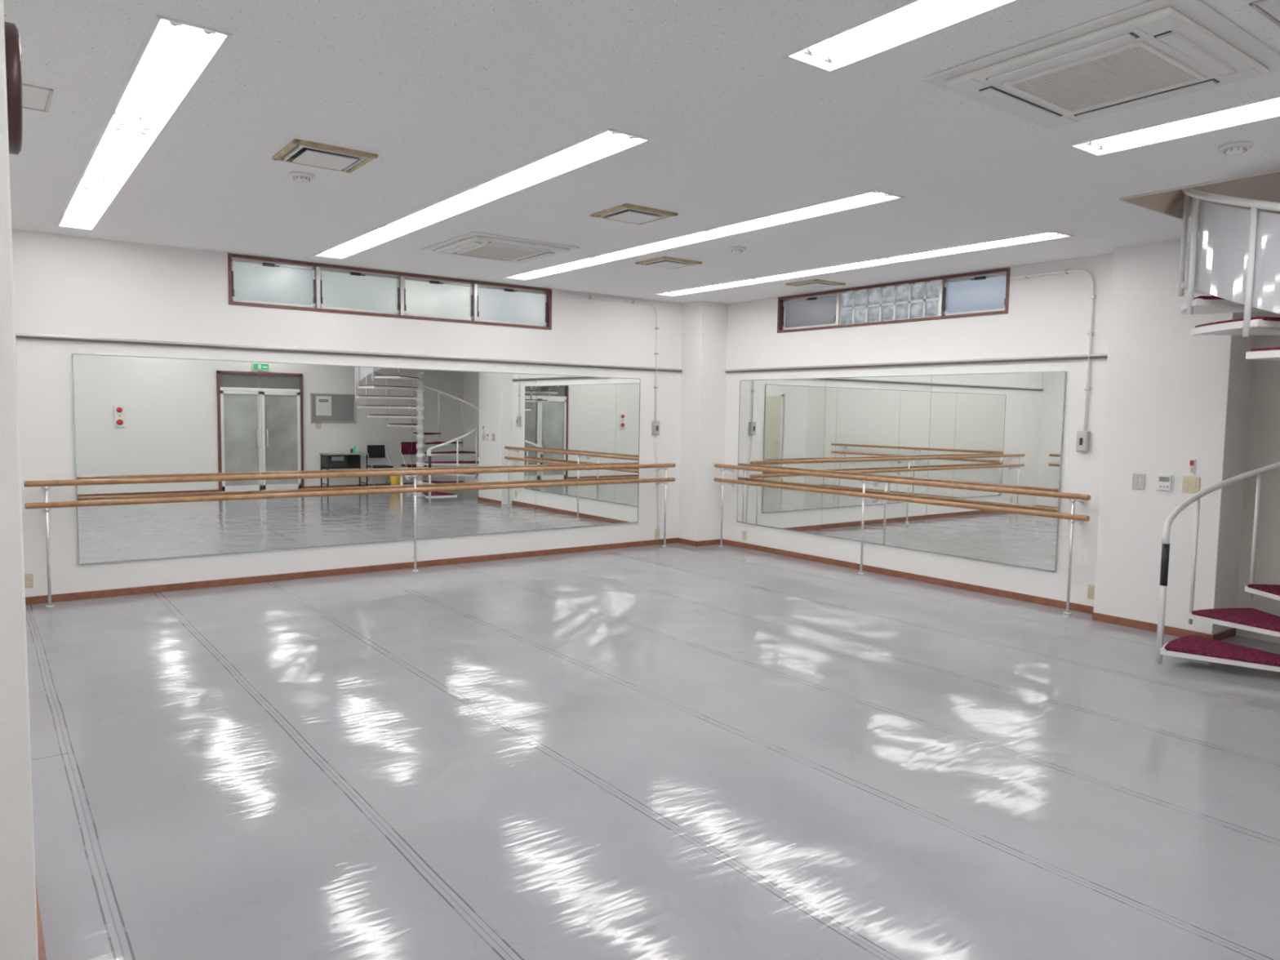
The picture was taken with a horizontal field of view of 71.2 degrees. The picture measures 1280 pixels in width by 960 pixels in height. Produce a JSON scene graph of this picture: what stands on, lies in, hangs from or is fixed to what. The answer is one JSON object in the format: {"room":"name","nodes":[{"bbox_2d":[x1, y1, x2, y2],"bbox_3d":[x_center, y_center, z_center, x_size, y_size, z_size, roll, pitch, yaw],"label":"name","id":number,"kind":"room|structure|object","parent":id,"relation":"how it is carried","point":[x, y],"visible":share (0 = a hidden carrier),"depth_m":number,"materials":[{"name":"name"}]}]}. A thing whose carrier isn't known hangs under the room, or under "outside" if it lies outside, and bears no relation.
{"room":"exercise studio","nodes":[
{"label":"exercise studio","id":0,"kind":"room"},
{"bbox_2d":[0,0,38,959],"bbox_3d":[-2.039,-0.102,2.378,0.615,2.980,0.650,-2,5,-37],"label":"wall","id":1,"kind":"structure","parent":0,"point":[18,906],"depth_m":2.32,"materials":[{"name":"white paint"}]},
{"bbox_2d":[4,21,22,155],"bbox_3d":[-1.733,-1.077,2.465,0.043,0.340,0.340,-2,5,-37],"label":"wall clock","id":2,"kind":"object","parent":1,"relation":"attached to","point":[12,42],"depth_m":2.35,"materials":[{"name":"black plastic"}]},
{"bbox_2d":[35,876,46,959],"bbox_3d":[-2.046,1.352,2.500,0.616,0.062,0.678,-2,5,-37],"label":"baseboard","id":3,"kind":"structure","parent":1,"relation":"attached to","point":[41,946],"depth_m":2.59,"materials":[{"name":"brown wood"}]},
{"bbox_2d":[11,228,682,596],"bbox_3d":[-1.938,-0.657,9.271,9.400,3.050,0.200,-2,5,-37],"label":"wall","id":4,"kind":"structure","parent":0,"point":[64,285],"depth_m":7.89,"materials":[{"name":"paint"}]},
{"bbox_2d":[24,573,33,588],"bbox_3d":[-4.854,0.801,7.085,0.070,0.115,0.012,-2,5,-37],"label":"power outlet","id":5,"kind":"object","parent":4,"relation":"attached to","point":[28,578],"visible":0.9,"depth_m":7.08,"materials":[{"name":"beige plastic"}]},
{"bbox_2d":[15,333,682,372],"bbox_3d":[-2.481,-1.214,8.672,7.450,0.038,0.030,-2,5,-37],"label":"trim","id":6,"kind":"structure","parent":4,"relation":"attached to","point":[23,335],"depth_m":8.25,"materials":[{"name":"grey metal"}]},
{"bbox_2d":[71,353,640,564],"bbox_3d":[-2.288,-0.252,8.907,5.677,1.711,0.017,-2,5,-37],"label":"mirror panel","id":7,"kind":"object","parent":4,"relation":"attached to","point":[135,416],"visible":1,"depth_m":8.42,"materials":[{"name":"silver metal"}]},
{"bbox_2d":[25,537,720,604],"bbox_3d":[-2.242,0.871,8.818,7.873,0.062,0.374,-2,5,-37],"label":"baseboard","id":8,"kind":"structure","parent":4,"relation":"attached to","point":[260,579],"depth_m":8.52,"materials":[{"name":"brown wood"}]},
{"bbox_2d":[227,253,551,329],"bbox_3d":[-2.316,-1.813,8.829,3.280,0.440,0.132,-2,5,-37],"label":"window","id":9,"kind":"structure","parent":4,"relation":"in","point":[253,281],"depth_m":8.68,"materials":[{"name":"white glass"}]},
{"bbox_2d":[559,292,658,529],"bbox_3d":[-0.333,-0.733,10.318,1.428,2.715,0.032,-2,5,-37],"label":"conduit","id":10,"kind":"object","parent":4,"relation":"attached to","point":[588,296],"visible":0.98,"depth_m":10.62,"materials":[{"name":"paint"}]},
{"bbox_2d":[651,421,659,435],"bbox_3d":[0.192,-0.620,10.701,0.090,0.170,0.064,-2,5,-37],"label":"switch box","id":11,"kind":"object","parent":4,"relation":"attached to","point":[655,424],"visible":1,"depth_m":10.68,"materials":[{"name":"grey plastic"}]},
{"bbox_2d":[654,528,659,538],"bbox_3d":[0.212,0.657,10.861,0.070,0.115,0.012,-2,5,-37],"label":"power outlet","id":12,"kind":"object","parent":4,"relation":"attached to","point":[656,531],"visible":1,"depth_m":10.85,"materials":[{"name":"beige plastic"}]},
{"bbox_2d":[3,0,1279,303],"bbox_3d":[0.950,-1.782,5.330,9.400,0.120,9.790,-2,5,-37],"label":"ceiling","id":13,"kind":"structure","parent":0,"point":[451,97],"depth_m":4.32,"materials":[{"name":"white paint"}]},
{"bbox_2d":[22,83,53,112],"bbox_3d":[-2.750,-1.665,3.831,0.370,0.006,0.360,-2,5,-37],"label":"access hatch","id":14,"kind":"object","parent":13,"relation":"in","point":[34,97],"depth_m":3.90,"materials":[{"name":"white metal"}]},
{"bbox_2d":[56,14,233,230],"bbox_3d":[-2.921,-1.802,4.950,0.244,0.106,4.574,-2,5,-37],"label":"fluorescent ceiling light","id":15,"kind":"object","parent":13,"relation":"attached to","point":[174,55],"visible":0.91,"depth_m":4.10,"materials":[{"name":"white plastic"}]},
{"bbox_2d":[288,171,315,182],"bbox_3d":[-1.942,-1.730,5.130,0.140,0.045,0.140,-2,5,-37],"label":"smoke detector","id":16,"kind":"object","parent":13,"relation":"attached to","point":[299,176],"visible":1,"depth_m":5.10,"materials":[{"name":"white plastic"}]},
{"bbox_2d":[272,138,377,173],"bbox_3d":[-1.671,-1.705,4.733,0.426,0.033,0.423,-2,5,-37],"label":"ceiling vent","id":17,"kind":"object","parent":13,"relation":"in","point":[301,152],"depth_m":4.68,"materials":[{"name":"beige metal"}]},
{"bbox_2d":[312,128,653,259],"bbox_3d":[-1.403,-1.864,6.091,0.264,0.106,4.554,-2,5,-37],"label":"fluorescent ceiling light","id":18,"kind":"object","parent":13,"relation":"attached to","point":[606,143],"visible":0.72,"depth_m":5.39,"materials":[{"name":"white plastic"}]},
{"bbox_2d":[422,231,580,263],"bbox_3d":[-1.147,-1.884,7.339,0.950,0.046,0.950,-2,5,-37],"label":"air conditioner","id":19,"kind":"object","parent":13,"relation":"in","point":[478,245],"depth_m":7.18,"materials":[{"name":"white plastic"}]},
{"bbox_2d":[590,203,677,224],"bbox_3d":[-0.043,-1.774,5.994,0.426,0.033,0.423,-2,5,-37],"label":"ceiling vent","id":20,"kind":"object","parent":13,"relation":"in","point":[628,213],"depth_m":5.93,"materials":[{"name":"beige metal"}]},
{"bbox_2d":[635,256,702,269],"bbox_3d":[0.251,-1.914,7.904,0.426,0.033,0.423,-2,5,-37],"label":"ceiling vent","id":21,"kind":"object","parent":13,"relation":"in","point":[665,262],"depth_m":7.83,"materials":[{"name":"beige metal"}]},
{"bbox_2d":[503,189,904,279],"bbox_3d":[0.117,-1.922,7.179,0.264,0.106,4.624,-2,5,-37],"label":"fluorescent ceiling light","id":22,"kind":"object","parent":13,"relation":"attached to","point":[873,197],"visible":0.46,"depth_m":6.55,"materials":[{"name":"white plastic"}]},
{"bbox_2d":[728,246,746,253],"bbox_3d":[0.780,-1.842,7.181,0.140,0.045,0.140,-2,5,-37],"label":"smoke detector","id":23,"kind":"object","parent":13,"relation":"attached to","point":[735,250],"visible":1,"depth_m":7.14,"materials":[{"name":"white plastic"}]},
{"bbox_2d":[785,279,845,288],"bbox_3d":[1.775,-1.975,9.038,0.426,0.033,0.423,-2,5,-37],"label":"ceiling vent","id":24,"kind":"object","parent":13,"relation":"in","point":[815,283],"depth_m":8.97,"materials":[{"name":"beige metal"}]},
{"bbox_2d":[653,230,1073,296],"bbox_3d":[1.652,-1.978,8.247,0.264,0.106,4.644,-2,5,-37],"label":"fluorescent ceiling light","id":25,"kind":"object","parent":13,"relation":"attached to","point":[1050,235],"visible":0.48,"depth_m":7.70,"materials":[{"name":"white plastic"}]},
{"bbox_2d":[782,0,1021,73],"bbox_3d":[1.544,-1.520,2.167,0.264,0.106,3.054,-2,5,-37],"label":"fluorescent ceiling light","id":26,"kind":"object","parent":13,"relation":"attached to","point":[909,21],"visible":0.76,"depth_m":3.13,"materials":[{"name":"white plastic"}]},
{"bbox_2d":[922,0,1279,128],"bbox_3d":[1.772,-1.541,3.418,0.950,0.046,0.950,-2,5,-37],"label":"air conditioner","id":27,"kind":"object","parent":13,"relation":"in","point":[1150,51],"depth_m":3.28,"materials":[{"name":"white plastic"}]},
{"bbox_2d":[1066,94,1279,156],"bbox_3d":[3.073,-1.577,3.243,0.284,0.106,2.954,-2,5,-37],"label":"fluorescent ceiling light","id":28,"kind":"object","parent":13,"relation":"attached to","point":[1268,108],"visible":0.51,"depth_m":4.08,"materials":[{"name":"white plastic"}]},
{"bbox_2d":[1217,141,1253,155],"bbox_3d":[2.874,-1.591,4.313,0.140,0.045,0.140,-2,5,-37],"label":"smoke detector","id":29,"kind":"object","parent":13,"relation":"attached to","point":[1233,148],"visible":1,"depth_m":4.28,"materials":[{"name":"white plastic"}]},
{"bbox_2d":[25,542,1279,959],"bbox_3d":[0.902,1.249,5.559,9.400,0.100,9.790,-2,5,-37],"label":"floor","id":30,"kind":"structure","parent":0,"point":[676,751],"depth_m":3.98,"materials":[{"name":"grey plastic"}]},
{"bbox_2d":[23,463,675,607],"bbox_3d":[-2.212,0.397,8.884,6.430,0.999,0.203,-2,5,-37],"label":"ballet barre","id":31,"kind":"object","parent":30,"relation":"on","point":[46,506],"visible":1,"depth_m":8.20,"materials":[{"name":"brown wood"}]},
{"bbox_2d":[678,300,728,541],"bbox_3d":[0.773,-0.707,10.975,0.463,2.980,0.410,-2,5,-37],"label":"column","id":32,"kind":"structure","parent":30,"relation":"on","point":[704,323],"depth_m":10.80,"materials":[{"name":"paint"}]},
{"bbox_2d":[713,463,1090,614],"bbox_3d":[2.313,0.455,9.073,0.203,0.999,4.530,-2,5,-37],"label":"ballet barre","id":33,"kind":"object","parent":30,"relation":"on","point":[1072,517],"visible":1,"depth_m":8.46,"materials":[{"name":"brown wood"}]},
{"bbox_2d":[1155,172,1279,671],"bbox_3d":[4.364,-0.815,5.070,2.305,4.200,2.304,0,4,-12],"label":"spiral staircase","id":34,"kind":"structure","parent":30,"relation":"on","point":[1230,251],"depth_m":5.26,"materials":[{"name":"white metal"}]},
{"bbox_2d":[722,253,1113,606],"bbox_3d":[2.627,-0.560,8.963,0.200,3.050,5.860,-2,5,-37],"label":"wall","id":35,"kind":"structure","parent":0,"point":[1047,315],"depth_m":8.12,"materials":[{"name":"paint"}]},
{"bbox_2d":[742,530,746,540],"bbox_3d":[1.248,0.665,10.705,0.012,0.115,0.070,-2,5,-37],"label":"power outlet","id":36,"kind":"object","parent":35,"relation":"attached to","point":[744,532],"visible":1,"depth_m":10.70,"materials":[{"name":"beige plastic"}]},
{"bbox_2d":[777,267,1010,333],"bbox_3d":[2.457,-1.773,9.049,0.132,0.400,2.830,-2,5,-37],"label":"window","id":37,"kind":"structure","parent":35,"relation":"in","point":[981,293],"depth_m":8.84,"materials":[{"name":"white glass"}]},
{"bbox_2d":[736,370,1066,572],"bbox_3d":[2.373,-0.203,9.141,0.017,1.706,3.974,-2,5,-37],"label":"mirror panel","id":38,"kind":"object","parent":35,"relation":"attached to","point":[1006,429],"visible":1,"depth_m":8.71,"materials":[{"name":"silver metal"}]},
{"bbox_2d":[724,353,1107,373],"bbox_3d":[2.431,-1.160,9.001,0.030,0.038,4.640,-2,5,-37],"label":"trim","id":39,"kind":"structure","parent":35,"relation":"attached to","point":[1093,355],"depth_m":8.48,"materials":[{"name":"grey metal"}]},
{"bbox_2d":[722,538,1235,640],"bbox_3d":[2.658,0.951,8.803,0.414,0.062,5.544,-2,5,-37],"label":"baseboard","id":40,"kind":"structure","parent":35,"relation":"attached to","point":[1026,597],"depth_m":8.03,"materials":[{"name":"brown wood"}]},
{"bbox_2d":[1009,268,1096,430],"bbox_3d":[3.473,-1.101,7.601,0.032,1.340,0.750,-2,5,-37],"label":"conduit","id":41,"kind":"object","parent":35,"relation":"attached to","point":[1066,271],"visible":1,"depth_m":7.33,"materials":[{"name":"paint"}]},
{"bbox_2d":[1075,431,1090,452],"bbox_3d":[3.655,-0.318,7.374,0.064,0.170,0.090,-2,5,-37],"label":"switch box","id":42,"kind":"object","parent":35,"relation":"attached to","point":[1082,437],"visible":1,"depth_m":7.35,"materials":[{"name":"grey plastic"}]},
{"bbox_2d":[1087,584,1094,599],"bbox_3d":[3.733,0.926,7.379,0.012,0.115,0.070,-2,5,-37],"label":"power outlet","id":43,"kind":"object","parent":35,"relation":"attached to","point":[1091,592],"visible":0.91,"depth_m":7.38,"materials":[{"name":"beige plastic"}]},
{"bbox_2d":[1119,168,1279,220],"bbox_3d":[4.467,-1.719,5.056,2.192,0.172,2.382,-2,5,-37],"label":"ceiling opening","id":44,"kind":"structure","parent":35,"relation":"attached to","point":[1170,202],"depth_m":5.59,"materials":[{"name":"grey paint"}]},
{"bbox_2d":[1093,240,1255,634],"bbox_3d":[4.494,-0.358,7.147,1.440,2.980,0.860,-2,5,-37],"label":"wall pier","id":45,"kind":"object","parent":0,"point":[1174,397],"depth_m":6.68,"materials":[{"name":"white paint"}]},
{"bbox_2d":[1235,311,1279,643],"bbox_3d":[5.914,-0.248,5.665,1.140,3.030,3.780,-2,5,-37],"label":"wall","id":46,"kind":"structure","parent":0,"point":[1263,442],"depth_m":6.54,"materials":[{"name":"white paint"}]},
{"bbox_2d":[1248,0,1279,26],"bbox_3d":[2.244,-1.507,2.810,0.450,0.006,0.420,-2,5,-37],"label":"access hatch","id":47,"kind":"object","parent":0,"point":[1270,9],"depth_m":2.87,"materials":[{"name":"white metal"}]},
{"bbox_3d":[4.495,-2.951,4.962,2.420,2.520,2.610,-2,5,-37],"label":"wall","id":48,"kind":"structure","parent":0,"visible":0},
{"bbox_2d":[1132,473,1145,489],"bbox_3d":[3.822,0.010,6.852,0.014,0.120,0.090,-2,5,-37],"label":"light switch","id":49,"kind":"object","parent":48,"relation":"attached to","point":[1138,479],"visible":1,"depth_m":6.85,"materials":[{"name":"beige plastic"}]},
{"bbox_2d":[1155,473,1173,491],"bbox_3d":[3.932,0.018,6.697,0.023,0.130,0.120,-2,5,-37],"label":"thermostat panel","id":50,"kind":"object","parent":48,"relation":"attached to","point":[1165,482],"visible":1,"depth_m":6.69,"materials":[{"name":"white plastic"}]},
{"bbox_2d":[1182,475,1199,493],"bbox_3d":[4.043,0.036,6.556,0.015,0.120,0.115,-2,5,-37],"label":"light switch","id":51,"kind":"object","parent":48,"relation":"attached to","point":[1190,484],"visible":0.94,"depth_m":6.55,"materials":[{"name":"beige plastic"}]},
{"bbox_2d":[1188,458,1195,475],"bbox_3d":[4.043,-0.094,6.545,0.020,0.120,0.040,-2,5,-37],"label":"button","id":52,"kind":"object","parent":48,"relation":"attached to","point":[1192,461],"visible":1,"depth_m":6.54,"materials":[{"name":"white plastic"}]}
]}

